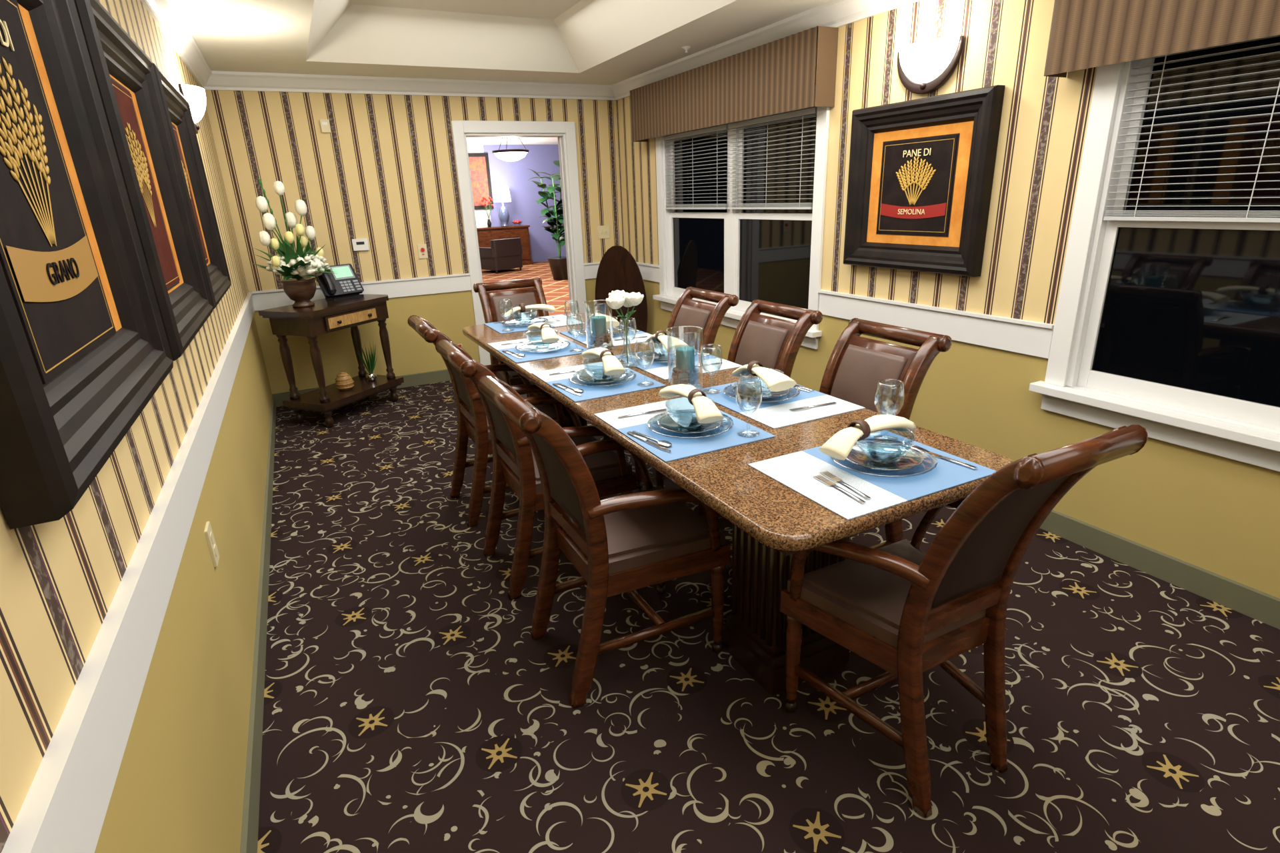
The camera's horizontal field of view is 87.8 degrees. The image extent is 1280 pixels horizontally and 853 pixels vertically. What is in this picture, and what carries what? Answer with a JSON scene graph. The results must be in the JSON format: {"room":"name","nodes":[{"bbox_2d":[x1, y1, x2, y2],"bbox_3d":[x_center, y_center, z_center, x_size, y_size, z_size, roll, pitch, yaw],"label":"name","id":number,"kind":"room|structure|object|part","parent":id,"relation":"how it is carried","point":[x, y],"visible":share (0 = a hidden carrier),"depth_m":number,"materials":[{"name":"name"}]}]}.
{"room":"dining room","nodes":[
{"label":"dining room","id":0,"kind":"room"},
{"bbox_2d":[0,0,271,852],"bbox_3d":[-1.544,-0.551,2.051,0.120,2.820,6.720,-11,21,-25],"label":"wall","id":1,"kind":"structure","parent":0,"point":[179,786],"depth_m":1.35,"materials":[{"name":"paint"}]},
{"bbox_2d":[0,0,173,529],"bbox_3d":[-0.930,-0.395,1.038,0.066,0.825,0.880,-11,21,-25],"label":"picture","id":2,"kind":"object","parent":1,"relation":"attached to","point":[82,357],"depth_m":1.08,"materials":[{"name":"black wood"}]},
{"bbox_3d":[-0.951,-0.589,0.963,0.002,0.041,0.215,-11,21,-25],"label":"left picture title","id":3,"kind":"part","parent":2,"relation":"part of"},
{"bbox_2d":[46,258,79,284],"bbox_3d":[-0.936,-0.253,1.081,0.002,0.033,0.164,-11,21,-25],"label":"lettering","id":4,"kind":"object","parent":2,"relation":"attached to","point":[71,270],"visible":1,"depth_m":1.07},
{"bbox_2d":[74,0,213,361],"bbox_3d":[-1.382,-0.672,1.886,0.066,0.825,0.880,-11,21,-25],"label":"picture","id":5,"kind":"object","parent":1,"relation":"attached to","point":[125,77],"visible":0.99,"depth_m":1.91,"materials":[{"name":"black wood"}]},
{"bbox_2d":[176,83,205,133],"bbox_3d":[-2.275,-1.620,3.423,0.106,0.209,0.366,-11,21,-25],"label":"sconce","id":6,"kind":"object","parent":1,"relation":"attached to","point":[195,96],"visible":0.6,"depth_m":3.33,"materials":[{"name":"white glass"}]},
{"bbox_2d":[152,62,231,309],"bbox_3d":[-1.812,-0.935,2.691,0.066,0.825,0.880,-11,21,-25],"label":"picture","id":7,"kind":"object","parent":1,"relation":"attached to","point":[177,108],"visible":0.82,"depth_m":2.90,"materials":[{"name":"black wood"}]},
{"bbox_2d":[204,521,219,567],"bbox_3d":[-1.221,0.336,1.900,0.009,0.116,0.072,-11,21,-25],"label":"outlet","id":8,"kind":"object","parent":1,"relation":"attached to","point":[209,536],"visible":1,"depth_m":1.88,"materials":[{"name":"beige plastic"}]},
{"bbox_2d":[1,262,1053,852],"bbox_3d":[-0.080,-0.335,2.974,3.180,0.145,6.600,-11,21,-25],"label":"trim","id":9,"kind":"structure","parent":1,"relation":"attached to","point":[64,809],"depth_m":1.20,"materials":[{"name":"white wood"}]},
{"bbox_2d":[140,0,920,100],"bbox_3d":[-0.138,-1.768,2.475,3.180,0.108,6.600,-11,21,-25],"label":"crown molding","id":10,"kind":"structure","parent":1,"relation":"attached to","point":[166,14],"depth_m":4.72,"materials":[{"name":"white"}]},
{"bbox_2d":[204,90,622,393],"bbox_3d":[-1.621,-1.796,5.638,3.420,2.820,0.120,-11,21,-25],"label":"wall","id":11,"kind":"structure","parent":0,"point":[385,173],"depth_m":5.34,"materials":[{"name":"paper"}]},
{"bbox_2d":[320,119,330,132],"bbox_3d":[-2.367,-2.261,5.003,0.060,0.090,0.024,-11,21,-25],"label":"switch","id":12,"kind":"object","parent":11,"relation":"attached to","point":[325,124],"visible":1,"depth_m":5.00,"materials":[{"name":"beige plastic"}]},
{"bbox_2d":[352,238,369,250],"bbox_3d":[-2.240,-1.458,5.332,0.116,0.090,0.026,-11,21,-25],"label":"thermostat","id":13,"kind":"object","parent":11,"relation":"attached to","point":[358,244],"visible":1,"depth_m":5.32,"materials":[{"name":"white plastic"}]},
{"bbox_2d":[417,244,427,258],"bbox_3d":[-1.815,-1.465,5.561,0.072,0.116,0.018,-11,21,-25],"label":"switch","id":14,"kind":"object","parent":11,"relation":"attached to","point":[422,248],"visible":1,"depth_m":5.56,"materials":[{"name":"beige plastic"}]},
{"bbox_2d":[451,120,587,365],"bbox_3d":[-1.042,-1.585,6.014,1.070,2.136,0.162,-11,21,-25],"label":"door frame","id":15,"kind":"structure","parent":11,"relation":"attached to","point":[568,163],"depth_m":5.82,"materials":[{"name":"white wood"}]},
{"bbox_2d":[597,225,609,238],"bbox_3d":[-0.339,-1.822,6.233,0.116,0.116,0.016,-11,21,-25],"label":"light switch","id":16,"kind":"object","parent":11,"relation":"attached to","point":[603,231],"visible":1,"depth_m":6.23,"materials":[{"name":"beige plastic"}]},
{"bbox_2d":[174,0,833,85],"bbox_3d":[-0.148,-2.018,2.388,3.420,0.420,6.840,-11,21,-25],"label":"ceiling","id":17,"kind":"structure","parent":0,"point":[589,42],"depth_m":4.37,"materials":[{"name":"white paint"}]},
{"bbox_2d":[682,46,691,53],"bbox_3d":[0.309,-2.502,4.420,0.064,0.035,0.064,-11,21,-25],"label":"sprinkler","id":18,"kind":"object","parent":17,"relation":"attached to","point":[686,48],"visible":1,"depth_m":4.40,"materials":[{"name":"white metal"}]},
{"bbox_2d":[466,137,557,144],"bbox_3d":[-1.968,-4.877,10.828,12.000,0.350,10.700,-11,21,-25],"label":"ceiling","id":19,"kind":"structure","parent":0,"point":[470,141],"depth_m":14.83,"materials":[{"name":"white paint"}]},
{"bbox_2d":[492,137,529,161],"bbox_3d":[-2.200,-4.812,11.233,0.620,0.620,0.620,-11,21,-25],"label":"pendant light","id":20,"kind":"object","parent":19,"relation":"hanging from","point":[506,155],"visible":0.8,"depth_m":11.12,"materials":[{"name":"white glass"}]},
{"bbox_2d":[467,144,565,261],"bbox_3d":[-4.318,-5.280,15.682,12.000,3.000,0.120,-11,21,-25],"label":"wall","id":21,"kind":"structure","parent":0,"point":[516,175],"depth_m":16.25,"materials":[{"name":"purple paint"}]},
{"bbox_2d":[468,153,493,209],"bbox_3d":[-3.921,-5.756,15.635,0.840,1.240,0.045,-11,21,-25],"label":"picture","id":22,"kind":"object","parent":21,"relation":"attached to","point":[479,163],"visible":0.64,"depth_m":15.68},
{"bbox_2d":[257,261,1279,852],"bbox_3d":[-0.319,-1.405,8.808,12.000,0.100,17.540,-11,21,-25],"label":"floor","id":23,"kind":"structure","parent":0,"point":[412,705],"depth_m":2.04,"materials":[{"name":"carpet"}]},
{"bbox_2d":[258,294,403,427],"bbox_3d":[-2.262,-0.513,5.031,0.460,0.846,0.829,6,21,22],"label":"console","id":24,"kind":"object","parent":23,"relation":"on","point":[326,316],"visible":1,"depth_m":4.81,"materials":[{"name":"brown wood"}]},
{"bbox_2d":[249,178,337,307],"bbox_3d":[-2.398,-1.265,4.614,0.577,0.856,0.509,15,26,41],"label":"flower arrangement","id":25,"kind":"object","parent":24,"relation":"on","point":[301,266],"visible":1,"depth_m":4.58,"materials":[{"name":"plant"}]},
{"bbox_2d":[314,264,363,300],"bbox_3d":[-2.280,-1.104,5.051,0.187,0.256,0.302,12,24,35],"label":"phone","id":26,"kind":"object","parent":24,"relation":"on","point":[345,285],"visible":0.8,"depth_m":5.04,"materials":[{"name":"black plastic"}]},
{"bbox_2d":[334,371,353,390],"bbox_3d":[-2.250,-0.349,5.059,0.138,0.134,0.138,-11,21,-25],"label":"beehive","id":27,"kind":"object","parent":24,"relation":"on","point":[344,381],"visible":1,"depth_m":5.02,"materials":[{"name":"wicker"}]},
{"bbox_2d":[356,341,376,381],"bbox_3d":[-2.138,-0.516,5.241,0.153,0.321,0.138,-11,21,-25],"label":"potted plant","id":28,"kind":"object","parent":24,"relation":"on","point":[371,376],"visible":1,"depth_m":5.25,"materials":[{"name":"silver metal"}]},
{"bbox_2d":[407,315,573,527],"bbox_3d":[-0.734,-0.070,3.372,0.651,0.996,0.559,-11,21,-25],"label":"chair","id":29,"kind":"object","parent":23,"relation":"on","point":[472,420],"visible":0.5,"depth_m":3.24,"materials":[{"name":"brown wood"}]},
{"bbox_2d":[478,238,522,273],"bbox_3d":[-3.161,-3.845,14.918,0.774,0.705,0.828,15,26,41],"label":"armchair","id":30,"kind":"object","parent":23,"relation":"on","point":[504,254],"visible":0.8,"depth_m":14.62,"materials":[{"name":"black leather"}]},
{"bbox_2d":[476,224,533,265],"bbox_3d":[-3.621,-4.296,15.940,1.960,0.920,0.559,-11,21,-25],"label":"cabinet","id":31,"kind":"object","parent":23,"relation":"on","point":[485,235],"visible":0.23,"depth_m":15.82,"materials":[{"name":"brown wood"}]},
{"bbox_2d":[481,196,493,227],"bbox_3d":[-3.575,-5.070,15.715,0.252,0.684,0.173,-11,21,-25],"label":"flower vase","id":32,"kind":"object","parent":31,"relation":"on","point":[489,222],"depth_m":15.67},
{"bbox_2d":[494,186,511,226],"bbox_3d":[-3.259,-5.239,15.836,0.400,0.900,0.400,-11,21,-25],"label":"lamp","id":33,"kind":"object","parent":31,"relation":"on","point":[501,194],"depth_m":15.66,"materials":[{"name":"white fabric"}]},
{"bbox_2d":[512,220,522,225],"bbox_3d":[-2.968,-4.920,16.072,0.280,0.120,0.280,-11,21,-25],"label":"hall fruitbowl","id":34,"kind":"object","parent":31,"relation":"on","point":[515,222],"depth_m":16.03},
{"bbox_2d":[473,277,549,395],"bbox_3d":[-0.750,-0.447,4.456,0.559,0.996,0.651,-11,21,-25],"label":"chair","id":35,"kind":"object","parent":23,"relation":"on","point":[535,295],"visible":0.34,"depth_m":4.47,"materials":[{"name":"brown wood"}]},
{"bbox_2d":[435,339,636,599],"bbox_3d":[-0.413,0.126,2.770,0.651,0.996,0.559,-11,21,-25],"label":"chair","id":36,"kind":"object","parent":23,"relation":"on","point":[515,464],"visible":0.66,"depth_m":2.67,"materials":[{"name":"brown wood"}]},
{"bbox_2d":[528,160,567,280],"bbox_3d":[-1.558,-3.935,12.721,0.863,2.196,1.006,12,24,35],"label":"plant","id":37,"kind":"object","parent":23,"relation":"on","point":[558,265],"visible":0.74,"depth_m":12.63,"materials":[{"name":"green plant"}]},
{"bbox_2d":[476,374,730,707],"bbox_3d":[-0.105,0.315,2.193,0.651,0.996,0.559,-11,21,-25],"label":"chair","id":38,"kind":"object","parent":23,"relation":"on","point":[628,543],"visible":0.94,"depth_m":2.09,"materials":[{"name":"brown wood"}]},
{"bbox_2d":[595,245,647,332],"bbox_3d":[-0.167,-1.071,5.999,0.470,1.106,0.220,1,19,8],"label":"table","id":39,"kind":"object","parent":23,"relation":"on","point":[618,269],"visible":0.62,"depth_m":5.88,"materials":[{"name":"brown wood"}]},
{"bbox_2d":[603,286,738,489],"bbox_3d":[0.149,-0.235,3.742,0.651,0.996,0.559,-11,21,-25],"label":"chair","id":40,"kind":"object","parent":23,"relation":"on","point":[687,313],"visible":0.33,"depth_m":3.63,"materials":[{"name":"brown wood"}]},
{"bbox_2d":[462,313,1013,695],"bbox_3d":[-0.013,0.112,3.073,0.843,0.780,3.143,-11,21,-25],"label":"table","id":41,"kind":"object","parent":23,"relation":"on","point":[772,522],"visible":0.45,"depth_m":2.04,"materials":[{"name":"stone"}]},
{"bbox_2d":[484,299,584,333],"bbox_3d":[-0.660,-0.720,4.072,0.520,0.182,0.390,-11,21,-25],"label":"place setting","id":42,"kind":"object","parent":41,"relation":"on","point":[516,325],"visible":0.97,"depth_m":4.03,"materials":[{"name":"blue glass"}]},
{"bbox_2d":[487,314,587,363],"bbox_3d":[-0.530,-0.492,3.402,0.390,0.182,0.520,-11,21,-25],"label":"place setting","id":43,"kind":"object","parent":41,"relation":"on","point":[549,345],"visible":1,"depth_m":3.35,"materials":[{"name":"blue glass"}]},
{"bbox_2d":[531,338,665,402],"bbox_3d":[-0.191,-0.284,2.766,0.390,0.182,0.520,-11,21,-25],"label":"place setting","id":44,"kind":"object","parent":41,"relation":"on","point":[608,377],"visible":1,"depth_m":2.70,"materials":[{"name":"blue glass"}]},
{"bbox_2d":[583,300,613,349],"bbox_3d":[-0.205,-0.507,3.323,0.144,0.231,0.144,-11,21,-25],"label":"candle holder","id":45,"kind":"object","parent":41,"relation":"on","point":[599,336],"visible":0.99,"depth_m":3.31,"materials":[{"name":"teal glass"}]},
{"bbox_2d":[560,300,652,347],"bbox_3d":[-0.170,-0.583,3.623,0.390,0.182,0.520,-11,21,-25],"label":"place setting","id":46,"kind":"object","parent":41,"relation":"on","point":[640,336],"visible":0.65,"depth_m":3.63,"materials":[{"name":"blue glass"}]},
{"bbox_2d":[605,290,643,367],"bbox_3d":[-0.069,-0.432,2.945,0.166,0.328,0.160,-11,21,-25],"label":"vase","id":47,"kind":"object","parent":41,"relation":"on","point":[617,299],"visible":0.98,"depth_m":2.88,"materials":[{"name":"clear glass"}]},
{"bbox_2d":[614,318,741,379],"bbox_3d":[0.156,-0.384,3.013,0.390,0.182,0.520,-11,21,-25],"label":"place setting","id":48,"kind":"object","parent":41,"relation":"on","point":[659,368],"visible":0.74,"depth_m":3.00,"materials":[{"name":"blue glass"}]},
{"bbox_2d":[594,376,775,462],"bbox_3d":[0.126,-0.090,2.173,0.390,0.182,0.520,-11,21,-25],"label":"place setting","id":49,"kind":"object","parent":41,"relation":"on","point":[691,425],"visible":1,"depth_m":2.12,"materials":[{"name":"blue glass"}]},
{"bbox_2d":[666,326,703,389],"bbox_3d":[0.175,-0.264,2.579,0.144,0.231,0.144,-11,21,-25],"label":"candle holder","id":50,"kind":"object","parent":41,"relation":"on","point":[685,373],"visible":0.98,"depth_m":2.56,"materials":[{"name":"clear glass"}]},
{"bbox_2d":[700,344,865,429],"bbox_3d":[0.482,-0.185,2.403,0.390,0.182,0.520,-11,21,-25],"label":"place setting","id":51,"kind":"object","parent":41,"relation":"on","point":[785,403],"visible":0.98,"depth_m":2.37,"materials":[{"name":"blue glass"}]},
{"bbox_2d":[748,379,995,520],"bbox_3d":[0.618,0.029,1.772,0.520,0.182,0.390,-11,21,-25],"label":"place setting","id":52,"kind":"object","parent":41,"relation":"on","point":[853,475],"visible":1,"depth_m":1.76,"materials":[{"name":"blue glass"}]},
{"bbox_2d":[655,299,822,520],"bbox_3d":[0.443,-0.055,3.191,0.651,0.996,0.559,-11,21,-25],"label":"chair","id":53,"kind":"object","parent":23,"relation":"on","point":[775,343],"visible":0.27,"depth_m":3.10,"materials":[{"name":"brown wood"}]},
{"bbox_2d":[819,318,951,559],"bbox_3d":[0.751,0.134,2.615,0.651,0.996,0.559,-11,21,-25],"label":"chair","id":54,"kind":"object","parent":23,"relation":"on","point":[856,365],"visible":0.34,"depth_m":2.54,"materials":[{"name":"brown wood"}]},
{"bbox_2d":[780,424,1147,817],"bbox_3d":[0.759,0.431,1.705,0.548,1.031,0.625,-11,21,-25],"label":"chair","id":55,"kind":"object","parent":23,"relation":"on","point":[907,611],"visible":0.94,"depth_m":1.65,"materials":[{"name":"brown wood"}]},
{"bbox_2d":[616,0,1279,598],"bbox_3d":[1.396,-1.148,3.425,0.120,2.820,6.720,-11,21,-25],"label":"wall","id":56,"kind":"structure","parent":0,"point":[1219,515],"depth_m":2.90,"materials":[{"name":"paint"}]},
{"bbox_2d":[630,26,838,141],"bbox_3d":[0.497,-2.253,4.549,0.145,0.385,2.250,-11,21,-25],"label":"valance","id":57,"kind":"object","parent":56,"relation":"attached to","point":[778,76],"visible":1,"depth_m":4.12,"materials":[{"name":"fabric"}]},
{"bbox_2d":[652,84,829,349],"bbox_3d":[0.643,-1.480,4.790,0.185,1.507,2.090,-11,21,-25],"label":"window frame","id":58,"kind":"structure","parent":56,"relation":"in","point":[732,318],"depth_m":4.17,"materials":[{"name":"white wood"}]},
{"bbox_2d":[663,107,817,209],"bbox_3d":[0.621,-1.817,4.669,0.032,0.555,1.800,-11,21,-25],"label":"blind","id":59,"kind":"object","parent":58,"relation":"attached to","point":[812,111],"visible":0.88,"depth_m":4.46,"materials":[{"name":"grey plastic"}]},
{"bbox_2d":[669,114,816,322],"bbox_3d":[0.680,-1.495,4.806,0.055,1.282,1.820,-11,21,-25],"label":"window unit","id":60,"kind":"structure","parent":56,"relation":"in","point":[751,255],"depth_m":4.66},
{"bbox_2d":[240,369,1279,852],"bbox_3d":[-0.049,0.415,3.235,3.180,0.105,6.600,-11,21,-25],"label":"baseboard","id":61,"kind":"structure","parent":56,"relation":"attached to","point":[1263,607],"depth_m":2.53,"materials":[{"name":"green paint"}]},
{"bbox_2d":[843,84,1005,277],"bbox_3d":[1.343,-1.181,3.292,0.066,0.795,0.840,-11,21,-25],"label":"picture","id":62,"kind":"object","parent":56,"relation":"attached to","point":[953,185],"depth_m":3.23,"materials":[{"name":"black wood"}]},
{"bbox_2d":[898,209,924,214],"bbox_3d":[1.359,-1.077,3.334,0.002,0.025,0.170,-11,21,-25],"label":"lettering","id":63,"kind":"object","parent":62,"relation":"attached to","point":[917,210],"visible":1,"depth_m":3.33,"materials":[{"name":"white"}]},
{"bbox_3d":[1.350,-1.336,3.245,0.002,0.032,0.166,-11,21,-25],"label":"right picture title","id":64,"kind":"part","parent":62,"relation":"part of","materials":[{"name":"beige paint"}]},
{"bbox_2d":[897,35,963,93],"bbox_3d":[1.313,-1.669,3.105,0.106,0.209,0.366,-11,21,-25],"label":"sconce","id":65,"kind":"object","parent":56,"relation":"attached to","point":[930,63],"visible":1,"depth_m":3.05,"materials":[{"name":"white glass"}]},
{"bbox_2d":[1028,60,1279,471],"bbox_3d":[2.227,-0.511,1.823,0.185,1.507,2.110,-11,21,-25],"label":"window","id":66,"kind":"structure","parent":56,"relation":"in","point":[1241,442],"depth_m":2.56,"materials":[{"name":"white wood"}]},
{"bbox_2d":[1103,34,1279,222],"bbox_3d":[2.205,-0.829,1.708,0.032,0.595,1.820,-11,21,-25],"label":"blind","id":67,"kind":"object","parent":66,"relation":"attached to","point":[1215,217],"visible":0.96,"depth_m":2.25,"materials":[{"name":"grey plastic"}]},
{"bbox_2d":[1044,0,1279,77],"bbox_3d":[2.122,-1.235,1.514,0.145,0.435,2.330,-11,21,-25],"label":"valance","id":68,"kind":"object","parent":56,"relation":"attached to","point":[1085,34],"visible":1,"depth_m":2.23,"materials":[{"name":"fabric"}]},
{"bbox_2d":[1076,36,1279,431],"bbox_3d":[2.264,-0.526,1.838,0.055,1.282,1.840,-11,21,-25],"label":"window unit","id":69,"kind":"structure","parent":56,"relation":"in","point":[1185,315],"depth_m":2.37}
]}

